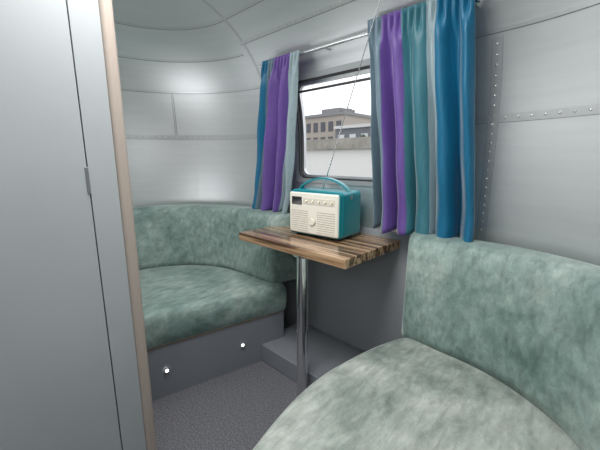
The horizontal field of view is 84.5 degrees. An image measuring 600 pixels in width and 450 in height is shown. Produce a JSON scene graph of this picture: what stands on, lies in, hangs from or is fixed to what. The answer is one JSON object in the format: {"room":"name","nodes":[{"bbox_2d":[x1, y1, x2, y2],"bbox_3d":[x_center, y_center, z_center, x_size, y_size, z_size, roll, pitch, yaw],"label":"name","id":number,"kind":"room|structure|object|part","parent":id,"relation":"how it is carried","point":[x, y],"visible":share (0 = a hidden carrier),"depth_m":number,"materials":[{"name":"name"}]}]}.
{"room":"camper trailer interior","nodes":[
{"label":"camper trailer interior","id":0,"kind":"room"},
{"bbox_2d":[0,0,121,449],"bbox_3d":[-0.882,0.024,0.672,0.022,1.930,0.800,11,16,43],"label":"door leaf","id":1,"kind":"structure","parent":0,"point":[57,392],"depth_m":0.88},
{"bbox_2d":[84,167,90,193],"bbox_3d":[-0.595,-0.124,0.926,0.002,0.076,0.009,11,16,43],"label":"hinge plate","id":2,"kind":"object","parent":1,"relation":"attached to","point":[85,168],"visible":1,"depth_m":0.93,"materials":[{"name":"grey metal"}]},
{"bbox_2d":[66,0,145,449],"bbox_3d":[-0.579,-0.040,0.985,0.032,1.992,0.072,11,16,43],"label":"door frame","id":3,"kind":"structure","parent":0,"point":[83,15],"depth_m":0.97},
{"bbox_2d":[98,0,156,449],"bbox_3d":[-0.549,-0.051,1.030,0.069,1.996,0.036,11,16,43],"label":"trim","id":4,"kind":"structure","parent":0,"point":[105,6],"depth_m":1.01,"materials":[{"name":"beige wood"}]},
{"bbox_2d":[121,90,199,205],"bbox_3d":[-1.346,-0.026,1.970,0.270,1.580,1.549,11,16,43],"label":"wall","id":5,"kind":"structure","parent":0,"point":[161,172],"depth_m":2.31,"materials":[{"name":"silver metal"}]},
{"bbox_2d":[171,94,176,134],"bbox_3d":[-0.868,-0.756,2.277,0.014,0.270,0.058,-2,11,-11],"label":"trim","id":6,"kind":"structure","parent":5,"relation":"attached to","point":[175,126],"depth_m":2.28,"materials":[{"name":"silver metal"}]},
{"bbox_2d":[125,134,256,139],"bbox_3d":[-1.109,-0.538,1.930,1.874,0.031,0.588,-6,13,-26],"label":"trim","id":7,"kind":"structure","parent":5,"relation":"attached to","point":[132,136],"depth_m":2.31,"materials":[{"name":"silver metal"}]},
{"bbox_2d":[152,327,297,449],"bbox_3d":[-0.421,0.924,1.242,2.850,0.001,2.000,11,16,43],"label":"floor","id":8,"kind":"structure","parent":0,"point":[233,410],"depth_m":1.54,"materials":[{"name":"carpet"}]},
{"bbox_2d":[133,204,296,400],"bbox_3d":[-0.894,0.373,1.873,1.114,0.835,1.533,11,16,43],"label":"bench","id":9,"kind":"object","parent":8,"relation":"on","point":[211,297],"visible":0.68,"depth_m":1.89,"materials":[{"name":"fabric"}]},
{"bbox_2d":[139,265,286,349],"bbox_3d":[-0.873,0.451,1.759,0.906,0.173,1.379,11,16,43],"label":"seat cushion","id":10,"kind":"object","parent":9,"relation":"on","point":[181,303],"depth_m":1.78,"materials":[{"name":"fabric"}]},
{"bbox_3d":[-0.950,0.117,2.066,1.843,0.410,0.719,-3,12,-13],"label":"backrest","id":11,"kind":"part","parent":9,"relation":"part of","materials":[{"name":"fabric"}]},
{"bbox_3d":[-0.873,0.674,1.804,0.868,0.271,1.341,11,16,43],"label":"panel","id":12,"kind":"part","parent":9,"relation":"part of","materials":[{"name":"grey"}]},
{"bbox_3d":[-0.873,0.538,1.776,0.878,0.006,1.351,11,16,43],"label":"edge trim","id":13,"kind":"part","parent":9,"relation":"part of","materials":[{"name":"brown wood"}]},
{"bbox_2d":[262,323,364,386],"bbox_3d":[0.163,0.762,1.786,0.800,0.105,0.355,11,16,43],"label":"box","id":14,"kind":"object","parent":8,"relation":"on","point":[326,352],"visible":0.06,"depth_m":1.83,"materials":[{"name":"grey"}]},
{"bbox_2d":[239,226,399,395],"bbox_3d":[0.079,0.432,1.741,0.700,0.770,0.440,11,16,43],"label":"pedestal table","id":15,"kind":"object","parent":8,"relation":"on","point":[356,249],"visible":0.84,"depth_m":1.53,"materials":[{"name":"brown wood"}]},
{"bbox_2d":[290,0,379,240],"bbox_3d":[0.187,-0.432,1.548,0.485,1.001,0.213,9,14,38],"label":"radio","id":16,"kind":"object","parent":15,"relation":"on","point":[332,213],"visible":1,"depth_m":1.58,"materials":[{"name":"teal plastic"},{"name":"cream plastic"},{"name":"chrome"}]},
{"bbox_3d":[0.065,-0.054,1.606,0.295,0.204,0.017,9,14,38],"label":"panel","id":17,"kind":"part","parent":16,"relation":"part of","materials":[{"name":"white plastic"}]},
{"bbox_3d":[0.120,-0.202,1.645,0.295,0.071,0.028,9,14,38],"label":"handle","id":18,"kind":"part","parent":16,"relation":"part of","materials":[{"name":"teal plastic"}]},
{"bbox_2d":[253,232,599,449],"bbox_3d":[0.341,0.603,0.695,1.013,0.845,1.533,11,16,43],"label":"bench","id":19,"kind":"object","parent":8,"relation":"on","point":[499,347],"visible":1,"depth_m":0.98,"materials":[{"name":"fabric"}]},
{"bbox_2d":[253,337,579,449],"bbox_3d":[0.201,0.657,0.712,0.805,0.179,1.347,11,16,43],"label":"seat cushion","id":20,"kind":"object","parent":19,"relation":"on","point":[405,393],"depth_m":0.94,"materials":[{"name":"fabric"}]},
{"bbox_3d":[0.557,0.405,0.599,0.658,0.420,1.792,3,12,15],"label":"backrest","id":21,"kind":"part","parent":19,"relation":"part of","materials":[{"name":"fabric"}]},
{"bbox_2d":[191,33,502,239],"bbox_3d":[-0.013,-0.009,1.882,1.854,1.580,0.269,11,16,43],"label":"wall","id":22,"kind":"structure","parent":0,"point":[226,168],"depth_m":2.27,"materials":[{"name":"silver metal"}]},
{"bbox_2d":[112,0,599,93],"bbox_3d":[-0.421,-0.831,0.892,2.726,0.420,1.876,11,16,43],"label":"ceiling","id":23,"kind":"structure","parent":0,"point":[351,19],"depth_m":1.76,"materials":[{"name":"metal"}]},
{"bbox_2d":[117,53,242,62],"bbox_3d":[-1.108,-0.931,1.552,0.604,0.012,1.667,11,16,43],"label":"trim","id":24,"kind":"structure","parent":23,"relation":"attached to","point":[239,54],"depth_m":2.06,"materials":[{"name":"silver metal"}]},
{"bbox_2d":[114,0,263,29],"bbox_3d":[-0.497,-1.032,1.395,2.010,0.008,1.080,0,11,-1],"label":"trim","id":25,"kind":"structure","parent":23,"relation":"attached to","point":[255,2],"depth_m":1.84,"materials":[{"name":"silver metal"}]},
{"bbox_2d":[202,0,260,80],"bbox_3d":[-0.395,-1.010,1.812,0.016,0.370,0.476,11,16,43],"label":"trim","id":26,"kind":"structure","parent":23,"relation":"attached to","point":[204,1],"depth_m":1.84,"materials":[{"name":"silver metal"}]},
{"bbox_2d":[240,0,354,44],"bbox_3d":[0.129,-0.951,1.445,1.310,0.014,0.016,11,16,43],"label":"trim","id":27,"kind":"structure","parent":23,"relation":"attached to","point":[337,4],"depth_m":1.57,"materials":[{"name":"silver metal"}]},
{"bbox_2d":[258,0,480,67],"bbox_3d":[0.198,-0.829,1.505,1.160,0.016,0.061,11,16,43],"label":"rail","id":28,"kind":"object","parent":23,"relation":"attached to","point":[477,2],"visible":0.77,"depth_m":1.50,"materials":[{"name":"silver metal"}]},
{"bbox_2d":[252,50,299,213],"bbox_3d":[-0.151,-0.489,1.925,0.512,0.861,0.146,11,16,43],"label":"curtain","id":29,"kind":"object","parent":28,"relation":"hanging from","point":[278,100],"visible":1,"depth_m":1.86,"materials":[{"name":"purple fabric"}]},
{"bbox_2d":[368,0,475,241],"bbox_3d":[0.481,-0.384,1.317,0.475,0.892,0.156,11,16,43],"label":"curtain","id":30,"kind":"object","parent":28,"relation":"hanging from","point":[423,54],"visible":0.98,"depth_m":1.28,"materials":[{"name":"fabric"}]},
{"bbox_2d":[485,5,599,265],"bbox_3d":[0.552,0.284,0.415,0.567,1.580,1.856,6,13,27],"label":"wall","id":31,"kind":"structure","parent":0,"point":[545,192],"depth_m":1.11,"materials":[{"name":"silver metal"}]},
{"bbox_2d":[295,58,371,186],"bbox_3d":[0.267,-0.492,1.673,0.836,0.586,0.117,11,16,43],"label":"frame","id":32,"kind":"object","parent":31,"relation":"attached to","point":[365,62],"visible":0.24,"depth_m":1.73,"materials":[{"name":"grey metal"}]},
{"bbox_2d":[297,65,371,181],"bbox_3d":[0.267,-0.492,1.673,0.782,0.532,0.098,11,16,43],"label":"gasket","id":33,"kind":"object","parent":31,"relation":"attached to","point":[367,66],"visible":0.36,"depth_m":1.82,"materials":[{"name":"grey rubber"}]},
{"bbox_2d":[298,68,371,179],"bbox_3d":[0.278,-0.495,1.684,0.768,0.518,0.076,11,16,43],"label":"window","id":34,"kind":"structure","parent":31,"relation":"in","point":[301,86],"depth_m":1.85,"materials":[{"name":"silver metal"}]},
{"bbox_2d":[298,77,369,93],"bbox_3d":[0.247,-0.697,1.611,0.760,0.009,0.015,11,16,43],"label":"bar","id":35,"kind":"object","parent":34,"relation":"attached to","point":[364,79],"depth_m":1.67,"materials":[{"name":"silver metal"}]},
{"bbox_2d":[282,226,410,351],"bbox_3d":[0.233,0.390,1.878,1.708,0.800,0.043,11,16,43],"label":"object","id":36,"kind":"structure","parent":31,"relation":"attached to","point":[361,305],"depth_m":1.82,"materials":[{"name":"grey"}]},
{"bbox_2d":[121,0,599,93],"bbox_3d":[-0.390,-0.640,0.962,2.722,0.014,1.784,11,16,43],"label":"trim","id":37,"kind":"structure","parent":31,"relation":"attached to","point":[591,3],"depth_m":1.12,"materials":[{"name":"silver metal"}]},
{"bbox_2d":[129,2,592,230],"bbox_3d":[-0.085,-0.469,1.406,2.879,0.939,1.060,8,14,36],"label":"rivets","id":38,"kind":"object","parent":31,"relation":"attached to","point":[497,43],"visible":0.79,"depth_m":1.25,"materials":[{"name":"silver metal"}]},
{"bbox_2d":[475,36,502,240],"bbox_3d":[0.713,-0.286,1.254,0.036,0.770,0.059,11,16,43],"label":"trim","id":39,"kind":"structure","parent":31,"relation":"attached to","point":[480,235],"depth_m":1.27,"materials":[{"name":"silver metal"}]},
{"bbox_2d":[475,104,599,123],"bbox_3d":[0.782,-0.271,0.594,0.368,0.031,1.397,1,11,7],"label":"trim","id":40,"kind":"structure","parent":31,"relation":"attached to","point":[583,110],"depth_m":1.14,"materials":[{"name":"silver metal"}]},
{"label":"ground","id":41,"kind":"structure","parent":0,"visible":0},
{"bbox_2d":[305,114,370,139],"bbox_3d":[3.847,-6.264,27.649,4.000,4.850,6.000,11,16,43],"label":"building","id":42,"kind":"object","parent":41,"relation":"on","point":[349,119],"visible":0.21,"depth_m":25.05,"materials":[{"name":"beige brick"}]},
{"bbox_2d":[306,123,310,132],"bbox_3d":[0.681,-7.688,26.224,0.420,0.700,0.060,11,16,43],"label":"window","id":43,"kind":"structure","parent":42,"relation":"attached to","point":[308,126],"depth_m":26.19,"materials":[{"name":"grey glass"}]},
{"bbox_2d":[313,123,317,131],"bbox_3d":[1.218,-7.585,25.711,0.420,0.700,0.060,11,16,43],"label":"window","id":44,"kind":"structure","parent":42,"relation":"attached to","point":[315,125],"depth_m":25.68,"materials":[{"name":"grey glass"}]},
{"bbox_2d":[321,122,324,131],"bbox_3d":[1.756,-7.482,25.198,0.420,0.700,0.060,11,16,43],"label":"window","id":45,"kind":"structure","parent":42,"relation":"attached to","point":[322,123],"depth_m":25.16,"materials":[{"name":"grey glass"}]},
{"bbox_2d":[328,121,332,130],"bbox_3d":[2.294,-7.380,24.685,0.420,0.700,0.060,11,16,43],"label":"window","id":46,"kind":"structure","parent":42,"relation":"attached to","point":[330,124],"depth_m":24.65,"materials":[{"name":"grey glass"}]},
{"bbox_2d":[305,111,370,118],"bbox_3d":[3.830,-8.737,27.137,4.300,0.200,6.250,11,16,43],"label":"roof","id":47,"kind":"structure","parent":42,"relation":"on","point":[341,112],"depth_m":24.69,"materials":[{"name":"grey"}]},
{"bbox_2d":[322,107,354,113],"bbox_3d":[3.079,-8.957,26.451,1.800,0.500,2.000,11,16,43],"label":"rooftop structure","id":48,"kind":"object","parent":47,"relation":"on","point":[339,109],"visible":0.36,"depth_m":25.64,"materials":[{"name":"grey metal"}]},
{"bbox_2d":[306,149,371,176],"bbox_3d":[-0.053,-1.537,11.339,28.000,1.970,0.300,11,16,43],"label":"wall","id":49,"kind":"structure","parent":41,"relation":"on","point":[352,162],"depth_m":9.80,"materials":[{"name":"white"}]},
{"bbox_2d":[306,137,370,150],"bbox_3d":[-0.036,-2.663,11.132,28.400,0.320,0.650,11,16,43],"label":"coping","id":50,"kind":"object","parent":49,"relation":"on","point":[356,142],"visible":0.02,"depth_m":9.54,"materials":[{"name":"concrete"}]},
{"bbox_2d":[335,127,369,138],"bbox_3d":[6.018,-5.038,24.319,4.000,3.750,6.000,11,16,43],"label":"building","id":51,"kind":"structure","parent":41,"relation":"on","point":[358,131],"depth_m":22.22,"materials":[{"name":"grey"}]},
{"bbox_2d":[334,123,370,128],"bbox_3d":[6.072,-6.957,23.846,4.200,0.200,6.250,11,16,43],"label":"roof","id":52,"kind":"structure","parent":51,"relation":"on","point":[366,124],"depth_m":21.95,"materials":[{"name":"grey"}]}
]}

